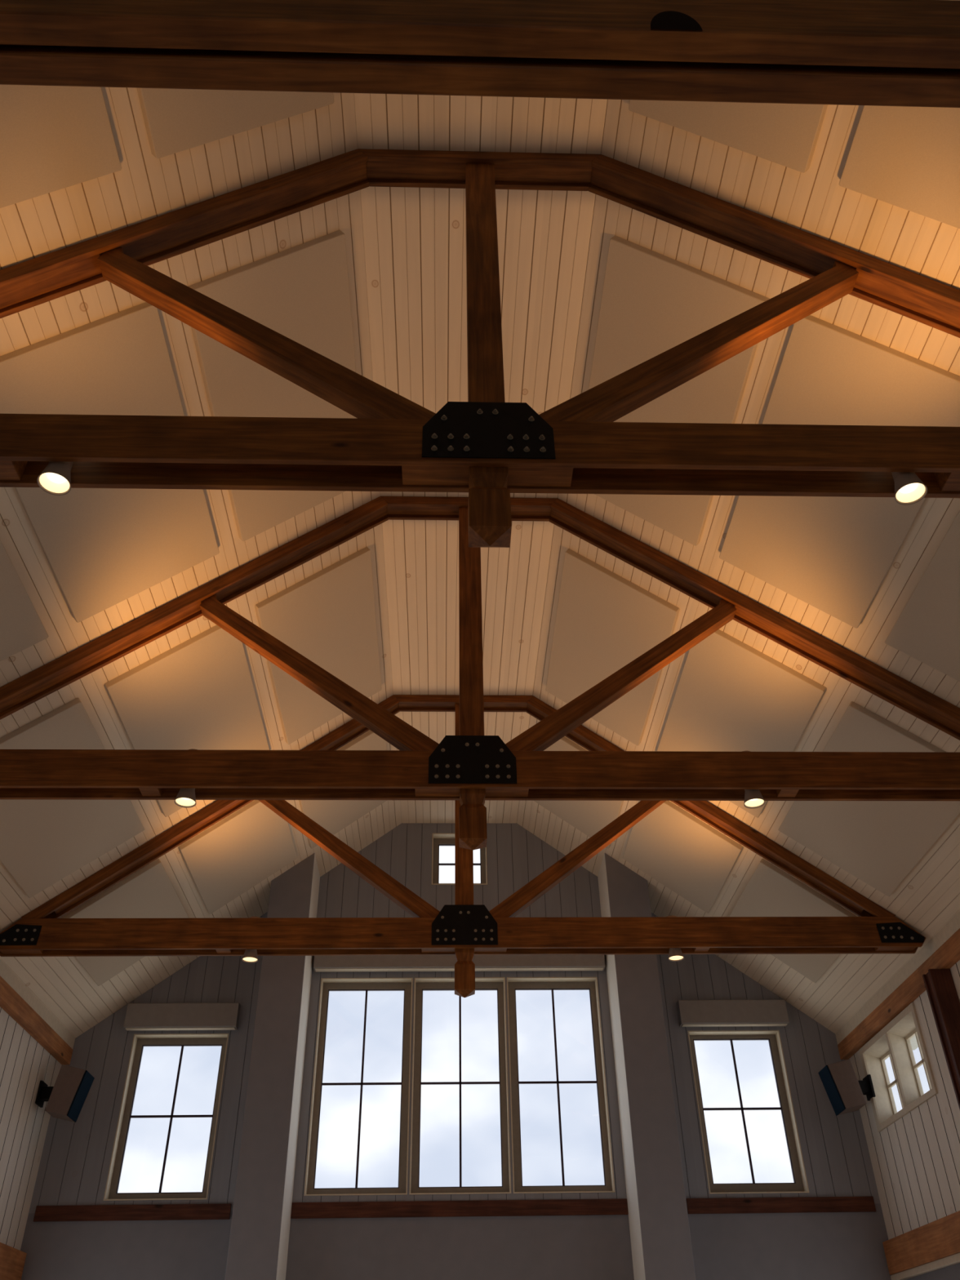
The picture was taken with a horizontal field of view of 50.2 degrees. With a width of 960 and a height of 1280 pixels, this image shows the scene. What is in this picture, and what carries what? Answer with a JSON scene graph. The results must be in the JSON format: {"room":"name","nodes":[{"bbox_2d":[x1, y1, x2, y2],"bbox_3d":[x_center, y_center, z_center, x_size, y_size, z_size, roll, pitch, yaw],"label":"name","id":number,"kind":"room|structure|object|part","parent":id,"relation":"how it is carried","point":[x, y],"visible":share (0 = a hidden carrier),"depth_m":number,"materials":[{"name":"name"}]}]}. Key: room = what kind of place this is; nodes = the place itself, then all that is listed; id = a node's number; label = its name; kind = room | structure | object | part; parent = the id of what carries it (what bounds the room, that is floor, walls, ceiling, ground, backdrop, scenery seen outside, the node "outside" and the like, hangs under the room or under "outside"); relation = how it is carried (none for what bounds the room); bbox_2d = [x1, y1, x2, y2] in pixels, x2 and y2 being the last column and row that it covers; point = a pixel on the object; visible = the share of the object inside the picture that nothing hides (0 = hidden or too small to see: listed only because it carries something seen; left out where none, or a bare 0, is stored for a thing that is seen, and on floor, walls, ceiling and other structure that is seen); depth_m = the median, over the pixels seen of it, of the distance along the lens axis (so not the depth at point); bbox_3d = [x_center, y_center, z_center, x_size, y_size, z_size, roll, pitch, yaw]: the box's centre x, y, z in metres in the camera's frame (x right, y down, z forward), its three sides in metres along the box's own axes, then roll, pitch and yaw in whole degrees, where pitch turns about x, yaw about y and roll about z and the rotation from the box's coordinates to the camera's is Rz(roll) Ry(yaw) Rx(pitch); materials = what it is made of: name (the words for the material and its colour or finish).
{"room":"event hall","nodes":[
{"label":"event hall","id":0,"kind":"room"},
{"bbox_2d":[0,1006,62,1250],"bbox_3d":[-5.167,1.688,4.156,0.200,5.720,19.360,0,-37,-2],"label":"wall","id":1,"kind":"structure","parent":0,"point":[24,1063],"depth_m":11.88,"materials":[{"name":"white wood"}]},
{"bbox_2d":[0,1242,26,1279],"bbox_3d":[-5.017,1.440,4.195,0.100,0.332,19.112,0,-37,-2],"label":"trim","id":2,"kind":"structure","parent":1,"relation":"attached to","point":[12,1260],"depth_m":11.44,"materials":[{"name":"brown wood"}]},
{"bbox_2d":[0,975,72,1064],"bbox_3d":[-5.050,-0.420,5.647,0.104,0.190,19.158,0,-37,-2],"label":"trim","id":3,"kind":"structure","parent":1,"relation":"attached to","point":[11,1002],"depth_m":12.05,"materials":[{"name":"brown wood"}]},
{"bbox_2d":[0,959,75,1048],"bbox_3d":[-5.055,-0.583,5.773,0.100,0.225,19.160,0,-37,-2],"label":"trim","id":4,"kind":"structure","parent":1,"relation":"attached to","point":[6,973],"depth_m":12.08,"materials":[{"name":"beige paint"}]},
{"bbox_2d":[35,1064,94,1122],"bbox_3d":[-5.073,5.511,12.444,0.589,0.585,0.364,0,-37,-2],"label":"loudspeaker","id":5,"kind":"object","parent":1,"relation":"attached to","point":[66,1099],"visible":1,"depth_m":12.36,"materials":[{"name":"black metal"}]},
{"bbox_3d":[-5.355,5.543,12.499,0.030,0.260,0.220,0,-37,-2],"label":"plate","id":6,"kind":"part","parent":5,"relation":"part of","materials":[{"name":"black metal"}]},
{"bbox_2d":[66,1070,94,1122],"bbox_3d":[-4.843,5.536,12.423,0.129,0.514,0.348,0,-37,-2],"label":"speaker grille","id":7,"kind":"object","parent":5,"relation":"attached to","point":[81,1082],"depth_m":12.37,"materials":[{"name":"blue fabric"}]},
{"bbox_2d":[20,822,891,1279],"bbox_3d":[-0.251,6.290,12.890,10.344,8.880,0.200,0,-37,-2],"label":"wall","id":8,"kind":"structure","parent":0,"point":[73,1168],"depth_m":12.56,"materials":[{"name":"grey wood"}]},
{"bbox_2d":[33,1203,231,1222],"bbox_3d":[-4.131,6.819,12.191,2.300,0.164,0.032,0,-37,-2],"label":"trim","id":9,"kind":"structure","parent":8,"relation":"attached to","point":[150,1211],"depth_m":12.18,"materials":[{"name":"brown wood"}]},
{"bbox_2d":[103,1033,228,1200],"bbox_3d":[-3.915,6.013,12.960,1.234,1.942,0.206,0,-37,-2],"label":"window","id":10,"kind":"structure","parent":8,"relation":"in","point":[140,1041],"depth_m":13.01,"materials":[{"name":"beige paint"}]},
{"bbox_2d":[123,1002,240,1031],"bbox_3d":[-3.929,4.981,13.533,1.456,0.328,0.150,0,-37,-2],"label":"window blind","id":11,"kind":"object","parent":8,"relation":"attached to","point":[224,1015],"visible":1,"depth_m":13.46,"materials":[{"name":"grey fabric"}]},
{"bbox_2d":[224,853,319,1279],"bbox_3d":[-2.530,6.336,12.139,0.556,7.961,0.800,0,-37,-2],"label":"column","id":12,"kind":"structure","parent":8,"relation":"attached to","point":[260,1231],"depth_m":12.31,"materials":[{"name":"paint"}]},
{"bbox_2d":[303,977,413,1195],"bbox_3d":[-1.527,5.729,13.268,1.244,2.642,0.206,0,-37,-2],"label":"window","id":13,"kind":"structure","parent":8,"relation":"in","point":[327,984],"depth_m":13.31,"materials":[{"name":"beige paint"}]},
{"bbox_2d":[313,955,604,972],"bbox_3d":[-0.279,4.363,14.130,3.976,0.392,0.174,0,-37,-2],"label":"window blind","id":14,"kind":"object","parent":8,"relation":"attached to","point":[366,963],"visible":0.62,"depth_m":14.00,"materials":[{"name":"grey fabric"}]},
{"bbox_2d":[290,1198,628,1218],"bbox_3d":[-0.236,6.844,12.321,4.044,0.168,0.032,0,-37,-2],"label":"trim","id":15,"kind":"structure","parent":8,"relation":"attached to","point":[552,1206],"depth_m":12.31,"materials":[{"name":"brown wood"}]},
{"bbox_2d":[431,833,487,884],"bbox_3d":[-0.306,3.285,15.186,0.810,0.818,0.206,0,-37,-2],"label":"window","id":16,"kind":"structure","parent":8,"relation":"in","point":[438,839],"depth_m":15.24,"materials":[{"name":"beige paint"}]},
{"bbox_2d":[408,977,511,1195],"bbox_3d":[-0.261,5.737,13.310,1.238,2.642,0.206,0,-37,-2],"label":"window","id":17,"kind":"structure","parent":8,"relation":"in","point":[498,984],"depth_m":13.33,"materials":[{"name":"beige paint"}]},
{"bbox_2d":[506,977,615,1193],"bbox_3d":[1.006,5.746,13.351,1.244,2.642,0.206,0,-37,-2],"label":"window","id":18,"kind":"structure","parent":8,"relation":"in","point":[513,984],"depth_m":13.39,"materials":[{"name":"beige paint"}]},
{"bbox_2d":[597,853,695,1279],"bbox_3d":[2.072,6.367,12.290,0.556,7.961,0.800,0,-37,-2],"label":"column","id":19,"kind":"structure","parent":8,"relation":"attached to","point":[661,1248],"depth_m":12.44,"materials":[{"name":"paint"}]},
{"bbox_2d":[676,999,789,1026],"bbox_3d":[3.399,5.024,13.779,1.448,0.328,0.150,0,-37,-2],"label":"window blind","id":20,"kind":"object","parent":8,"relation":"attached to","point":[773,1012],"visible":1,"depth_m":13.71,"materials":[{"name":"grey fabric"}]},
{"bbox_2d":[687,1030,808,1194],"bbox_3d":[3.405,6.062,13.201,1.234,1.942,0.206,0,-37,-2],"label":"window","id":21,"kind":"structure","parent":8,"relation":"in","point":[800,1184],"depth_m":13.21,"materials":[{"name":"beige paint"}]},
{"bbox_2d":[685,1196,875,1213],"bbox_3d":[3.660,6.872,12.448,2.300,0.164,0.032,0,-37,-2],"label":"trim","id":22,"kind":"structure","parent":8,"relation":"attached to","point":[802,1204],"depth_m":12.43,"materials":[{"name":"brown wood"}]},
{"bbox_2d":[0,87,959,1038],"bbox_3d":[-0.002,-1.785,7.012,10.386,3.444,19.360,0,-37,-2],"label":"ceiling","id":23,"kind":"structure","parent":0,"point":[406,246],"depth_m":8.47,"materials":[{"name":"white wood"}]},
{"bbox_2d":[0,539,48,661],"bbox_3d":[-4.031,-0.503,7.154,1.077,0.828,2.532,0,-37,-2],"label":"acoustic panel","id":24,"kind":"object","parent":23,"relation":"attached to","point":[21,627],"visible":1,"depth_m":8.04,"materials":[{"name":"fabric"}]},
{"bbox_2d":[0,84,121,208],"bbox_3d":[-2.692,-3.329,5.035,1.095,0.842,2.468,0,-37,-2],"label":"acoustic panel","id":25,"kind":"object","parent":23,"relation":"attached to","point":[53,138],"visible":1,"depth_m":5.90,"materials":[{"name":"fabric"}]},
{"bbox_2d":[0,697,144,897],"bbox_3d":[-4.136,1.595,9.894,1.077,0.828,2.492,0,-37,-2],"label":"acoustic panel","id":26,"kind":"object","parent":23,"relation":"attached to","point":[42,842],"visible":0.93,"depth_m":10.09,"materials":[{"name":"fabric"}]},
{"bbox_2d":[0,302,219,622],"bbox_3d":[-2.796,-1.238,7.765,1.095,0.842,2.532,0,-37,-2],"label":"acoustic panel","id":27,"kind":"object","parent":23,"relation":"attached to","point":[103,548],"visible":0.66,"depth_m":7.63,"materials":[{"name":"fabric"}]},
{"bbox_2d":[60,858,188,986],"bbox_3d":[-4.226,3.414,12.270,1.077,0.828,1.896,0,-37,-2],"label":"acoustic panel","id":28,"kind":"object","parent":23,"relation":"attached to","point":[148,892],"visible":0.52,"depth_m":12.04,"materials":[{"name":"fabric"}]},
{"bbox_2d":[104,625,269,817],"bbox_3d":[-2.901,0.859,10.504,1.095,0.842,2.492,0,-37,-2],"label":"acoustic panel","id":29,"kind":"object","parent":23,"relation":"attached to","point":[199,694],"visible":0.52,"depth_m":10.08,"materials":[{"name":"fabric"}]},
{"bbox_2d":[137,88,333,158],"bbox_3d":[-1.472,-4.056,5.638,1.077,0.828,2.468,0,-37,-2],"label":"acoustic panel","id":30,"kind":"object","parent":23,"relation":"attached to","point":[176,120],"visible":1,"depth_m":6.38,"materials":[{"name":"fabric"}]},
{"bbox_2d":[177,800,297,914],"bbox_3d":[-2.991,2.679,12.880,1.095,0.842,1.896,0,-37,-2],"label":"acoustic panel","id":31,"kind":"object","parent":23,"relation":"attached to","point":[230,857],"visible":0.81,"depth_m":12.78,"materials":[{"name":"fabric"}]},
{"bbox_2d":[188,230,357,541],"bbox_3d":[-1.576,-1.966,8.368,1.077,0.828,2.532,0,-37,-2],"label":"acoustic panel","id":32,"kind":"object","parent":23,"relation":"attached to","point":[300,292],"visible":0.57,"depth_m":7.88,"materials":[{"name":"fabric"}]},
{"bbox_2d":[254,546,381,744],"bbox_3d":[-1.680,0.132,11.108,1.077,0.828,2.492,0,-37,-2],"label":"acoustic panel","id":33,"kind":"object","parent":23,"relation":"attached to","point":[327,617],"visible":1,"depth_m":10.86,"materials":[{"name":"fabric"}]},
{"bbox_2d":[298,729,386,848],"bbox_3d":[-1.771,1.952,13.484,1.077,0.828,1.896,0,-37,-2],"label":"acoustic panel","id":34,"kind":"object","parent":23,"relation":"attached to","point":[333,815],"visible":0.24,"depth_m":13.58,"materials":[{"name":"fabric"}]},
{"bbox_2d":[0,694,925,997],"bbox_3d":[-0.183,2.214,11.685,9.916,3.704,0.255,0,-37,-2],"label":"roof truss","id":35,"kind":"object","parent":23,"relation":"attached to","point":[464,929],"visible":0.93,"depth_m":10.99,"materials":[{"name":"brown wood"}]},
{"bbox_3d":[-4.858,3.084,10.714,0.491,0.226,0.008,0,-37,-2],"label":"heel plate","id":36,"kind":"part","parent":35,"relation":"part of","materials":[{"name":"black metal"}]},
{"bbox_2d":[241,915,259,962],"bbox_3d":[-2.417,3.179,10.881,0.168,0.452,0.168,0,-37,-2],"label":"spotlight","id":37,"kind":"object","parent":35,"relation":"attached to","point":[250,955],"visible":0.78,"depth_m":10.75,"materials":[{"name":"beige"}]},
{"bbox_3d":[-0.183,2.249,11.678,0.212,3.640,0.158,0,-37,-2],"label":"king post","id":38,"kind":"part","parent":35,"relation":"part of","materials":[{"name":"brown wood"}]},
{"bbox_3d":[-0.164,3.038,10.928,0.700,0.442,0.008,0,-37,-2],"label":"gusset plate","id":39,"kind":"part","parent":35,"relation":"part of","materials":[{"name":"black metal"}]},
{"bbox_2d":[666,915,684,961],"bbox_3d":[2.085,3.209,11.029,0.168,0.452,0.168,0,-37,-2],"label":"spotlight","id":40,"kind":"object","parent":35,"relation":"attached to","point":[675,954],"visible":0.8,"depth_m":10.90,"materials":[{"name":"beige"}]},
{"bbox_3d":[4.532,3.148,11.023,0.491,0.226,0.008,0,-37,-2],"label":"heel plate","id":41,"kind":"part","parent":35,"relation":"part of","materials":[{"name":"black metal"}]},
{"bbox_2d":[0,148,959,547],"bbox_3d":[0.024,-1.952,6.245,9.916,3.704,0.255,0,-37,-2],"label":"roof truss","id":42,"kind":"object","parent":23,"relation":"attached to","point":[486,446],"visible":1,"depth_m":5.61,"materials":[{"name":"brown wood"}]},
{"bbox_2d":[36,461,73,495],"bbox_3d":[-2.209,-0.988,5.440,0.168,0.452,0.168,0,-37,-2],"label":"spotlight","id":43,"kind":"object","parent":42,"relation":"attached to","point":[55,479],"visible":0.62,"depth_m":5.34,"materials":[{"name":"beige"}]},
{"bbox_3d":[-2.207,-0.855,5.339,0.114,0.025,0.114,0,-37,-2],"label":"bulb","id":44,"kind":"part","parent":43,"relation":"part of","materials":[{"name":"beige glass"}]},
{"bbox_3d":[0.024,-1.917,6.237,0.212,3.640,0.158,0,-37,-2],"label":"king post","id":45,"kind":"part","parent":42,"relation":"part of","materials":[{"name":"brown wood"}]},
{"bbox_3d":[0.043,-1.128,5.487,0.700,0.442,0.008,0,-37,-2],"label":"gusset plate","id":46,"kind":"part","parent":42,"relation":"part of","materials":[{"name":"black metal"}]},
{"bbox_2d":[891,471,927,505],"bbox_3d":[2.292,-0.957,5.588,0.168,0.452,0.168,0,-37,-2],"label":"spotlight","id":47,"kind":"object","parent":42,"relation":"attached to","point":[909,489],"visible":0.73,"depth_m":5.48,"materials":[{"name":"beige"}]},
{"bbox_3d":[2.294,-0.825,5.487,0.114,0.025,0.114,0,-37,-2],"label":"bulb","id":48,"kind":"part","parent":47,"relation":"part of","materials":[{"name":"beige glass"}]},
{"bbox_2d":[0,496,959,849],"bbox_3d":[-0.080,0.131,8.965,9.916,3.704,0.255,0,-37,-2],"label":"roof truss","id":49,"kind":"object","parent":23,"relation":"attached to","point":[471,767],"visible":0.99,"depth_m":8.32,"materials":[{"name":"brown wood"}]},
{"bbox_2d":[174,748,198,808],"bbox_3d":[-2.313,1.095,8.161,0.168,0.452,0.168,0,-37,-2],"label":"spotlight","id":50,"kind":"object","parent":49,"relation":"attached to","point":[185,797],"visible":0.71,"depth_m":8.05,"materials":[{"name":"beige"}]},
{"bbox_3d":[-0.060,0.955,8.207,0.700,0.442,0.008,0,-37,-2],"label":"gusset plate","id":51,"kind":"part","parent":49,"relation":"part of","materials":[{"name":"black metal"}]},
{"bbox_3d":[-0.080,0.166,8.958,0.212,3.640,0.158,0,-37,-2],"label":"king post","id":52,"kind":"part","parent":49,"relation":"part of","materials":[{"name":"brown wood"}]},
{"bbox_2d":[742,751,764,808],"bbox_3d":[2.188,1.126,8.309,0.168,0.452,0.168,0,-37,-2],"label":"spotlight","id":53,"kind":"object","parent":49,"relation":"attached to","point":[753,798],"visible":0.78,"depth_m":8.20,"materials":[{"name":"beige"}]},
{"bbox_2d":[0,0,959,107],"bbox_3d":[0.103,-2.274,3.894,10.264,0.340,0.254,0,-37,-2],"label":"ceiling beam","id":54,"kind":"structure","parent":23,"relation":"attached to","point":[842,52],"depth_m":3.79,"materials":[{"name":"brown wood"}]},
{"bbox_2d":[533,736,623,848],"bbox_3d":[1.285,1.972,13.584,1.077,0.828,1.896,0,-37,-2],"label":"acoustic panel","id":55,"kind":"object","parent":23,"relation":"attached to","point":[589,817],"visible":0.29,"depth_m":13.77,"materials":[{"name":"fabric"}]},
{"bbox_2d":[545,548,679,746],"bbox_3d":[1.376,0.153,11.208,1.077,0.828,2.492,0,-37,-2],"label":"acoustic panel","id":56,"kind":"object","parent":23,"relation":"attached to","point":[605,621],"visible":0.97,"depth_m":10.96,"materials":[{"name":"fabric"}]},
{"bbox_2d":[588,235,769,546],"bbox_3d":[1.480,-1.945,8.469,1.077,0.828,2.532,0,-37,-2],"label":"acoustic panel","id":57,"kind":"object","parent":23,"relation":"attached to","point":[652,303],"visible":0.59,"depth_m":7.97,"materials":[{"name":"fabric"}]},
{"bbox_2d":[622,800,743,913],"bbox_3d":[2.533,2.716,13.062,1.095,0.842,1.896,0,-37,-2],"label":"acoustic panel","id":58,"kind":"object","parent":23,"relation":"attached to","point":[670,845],"visible":0.79,"depth_m":12.97,"materials":[{"name":"fabric"}]},
{"bbox_2d":[628,99,827,173],"bbox_3d":[1.584,-4.035,5.739,1.077,0.828,2.468,0,-37,-2],"label":"acoustic panel","id":59,"kind":"object","parent":23,"relation":"attached to","point":[786,135],"visible":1,"depth_m":6.50,"materials":[{"name":"fabric"}]},
{"bbox_2d":[657,629,826,817],"bbox_3d":[2.624,0.897,10.686,1.095,0.842,2.492,0,-37,-2],"label":"acoustic panel","id":60,"kind":"object","parent":23,"relation":"attached to","point":[731,695],"visible":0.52,"depth_m":10.27,"materials":[{"name":"fabric"}]},
{"bbox_2d":[728,858,857,982],"bbox_3d":[3.795,3.469,12.534,1.077,0.828,1.896,0,-37,-2],"label":"acoustic panel","id":61,"kind":"object","parent":23,"relation":"attached to","point":[770,891],"visible":0.53,"depth_m":12.28,"materials":[{"name":"fabric"}]},
{"bbox_2d":[719,315,959,628],"bbox_3d":[2.728,-1.201,7.947,1.095,0.842,2.532,0,-37,-2],"label":"acoustic panel","id":62,"kind":"object","parent":23,"relation":"attached to","point":[833,554],"visible":0.66,"depth_m":7.81,"materials":[{"name":"fabric"}]},
{"bbox_2d":[777,701,959,896],"bbox_3d":[3.886,1.649,10.158,1.077,0.828,2.492,0,-37,-2],"label":"acoustic panel","id":63,"kind":"object","parent":23,"relation":"attached to","point":[879,843],"visible":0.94,"depth_m":10.26,"materials":[{"name":"fabric"}]},
{"bbox_2d":[839,0,959,228],"bbox_3d":[2.832,-3.292,5.217,1.095,0.842,2.468,0,-37,-2],"label":"acoustic panel","id":64,"kind":"object","parent":23,"relation":"attached to","point":[905,157],"visible":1,"depth_m":6.06,"materials":[{"name":"fabric"}]},
{"bbox_2d":[884,510,959,681],"bbox_3d":[3.990,-0.449,7.418,1.077,0.828,2.532,0,-37,-2],"label":"acoustic panel","id":65,"kind":"object","parent":23,"relation":"attached to","point":[927,628],"visible":1,"depth_m":8.14,"materials":[{"name":"fabric"}]},
{"bbox_2d":[849,960,959,1279],"bbox_3d":[5.291,1.759,4.500,0.200,5.720,19.360,0,-37,-2],"label":"wall","id":66,"kind":"structure","parent":0,"point":[915,1160],"depth_m":11.40,"materials":[{"name":"white wood"}]},
{"bbox_2d":[817,1058,875,1115],"bbox_3d":[4.601,5.577,12.762,0.589,0.585,0.364,0,-37,-2],"label":"loudspeaker","id":67,"kind":"object","parent":66,"relation":"attached to","point":[845,1092],"visible":1,"depth_m":12.67,"materials":[{"name":"black metal"}]},
{"bbox_2d":[817,1065,845,1115],"bbox_3d":[4.372,5.599,12.727,0.129,0.514,0.348,0,-37,-2],"label":"speaker grille","id":68,"kind":"object","parent":67,"relation":"attached to","point":[831,1076],"depth_m":12.68,"materials":[{"name":"blue fabric"}]},
{"bbox_3d":[4.878,5.613,12.836,0.030,0.260,0.220,0,-37,-2],"label":"plate","id":69,"kind":"part","parent":67,"relation":"part of","materials":[{"name":"black metal"}]},
{"bbox_2d":[835,911,959,1044],"bbox_3d":[5.103,-0.514,6.107,0.100,0.225,19.160,0,-37,-2],"label":"trim","id":70,"kind":"structure","parent":66,"relation":"attached to","point":[953,926],"depth_m":11.73,"materials":[{"name":"beige paint"}]},
{"bbox_2d":[858,1002,937,1132],"bbox_3d":[5.036,5.081,12.105,0.284,0.972,1.868,0,-37,-2],"label":"window","id":71,"kind":"structure","parent":66,"relation":"in","point":[893,1041],"depth_m":12.22,"materials":[{"name":"beige paint"}]},
{"bbox_3d":[5.140,5.432,12.599,0.040,0.756,0.664,0,-37,-2],"label":"sash","id":72,"kind":"part","parent":71,"relation":"part of","materials":[{"name":"beige paint"}]},
{"bbox_3d":[5.166,4.897,11.901,0.040,0.756,0.664,0,-37,-2],"label":"sash","id":73,"kind":"part","parent":71,"relation":"part of","materials":[{"name":"beige paint"}]},
{"bbox_2d":[837,928,959,1059],"bbox_3d":[5.104,-0.352,5.982,0.104,0.190,19.158,0,-37,-2],"label":"trim","id":74,"kind":"structure","parent":66,"relation":"attached to","point":[948,954],"depth_m":11.82,"materials":[{"name":"brown wood"}]},
{"bbox_2d":[882,1210,959,1275],"bbox_3d":[5.142,1.509,4.529,0.100,0.332,19.112,0,-37,-2],"label":"trim","id":75,"kind":"structure","parent":66,"relation":"attached to","point":[938,1239],"depth_m":11.13,"materials":[{"name":"brown wood"}]},
{"bbox_2d":[890,1252,959,1279],"bbox_3d":[5.156,1.683,4.426,0.076,0.066,19.160,0,-37,-2],"label":"trim","id":76,"kind":"structure","parent":66,"relation":"attached to","point":[954,1259],"depth_m":11.12,"materials":[{"name":"beige paint"}]},
{"bbox_2d":[910,1035,918,1049],"bbox_3d":[6.080,-0.317,6.497,0.680,0.060,19.960,0,-37,-2],"label":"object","id":77,"kind":"structure","parent":0,"point":[913,1042],"depth_m":14.16,"materials":[{"name":"white"}]},
{"bbox_3d":[0.107,3.966,2.487,10.344,0.080,19.560,0,-37,-2],"label":"floor","id":78,"kind":"structure","parent":0,"visible":0},
{"bbox_2d":[922,968,959,1109],"bbox_3d":[4.891,5.655,9.273,0.224,5.342,0.200,0,-37,-2],"label":"wall post","id":79,"kind":"object","parent":78,"relation":"on","point":[943,997],"visible":1,"depth_m":10.57,"materials":[{"name":"brown wood"}]}
]}

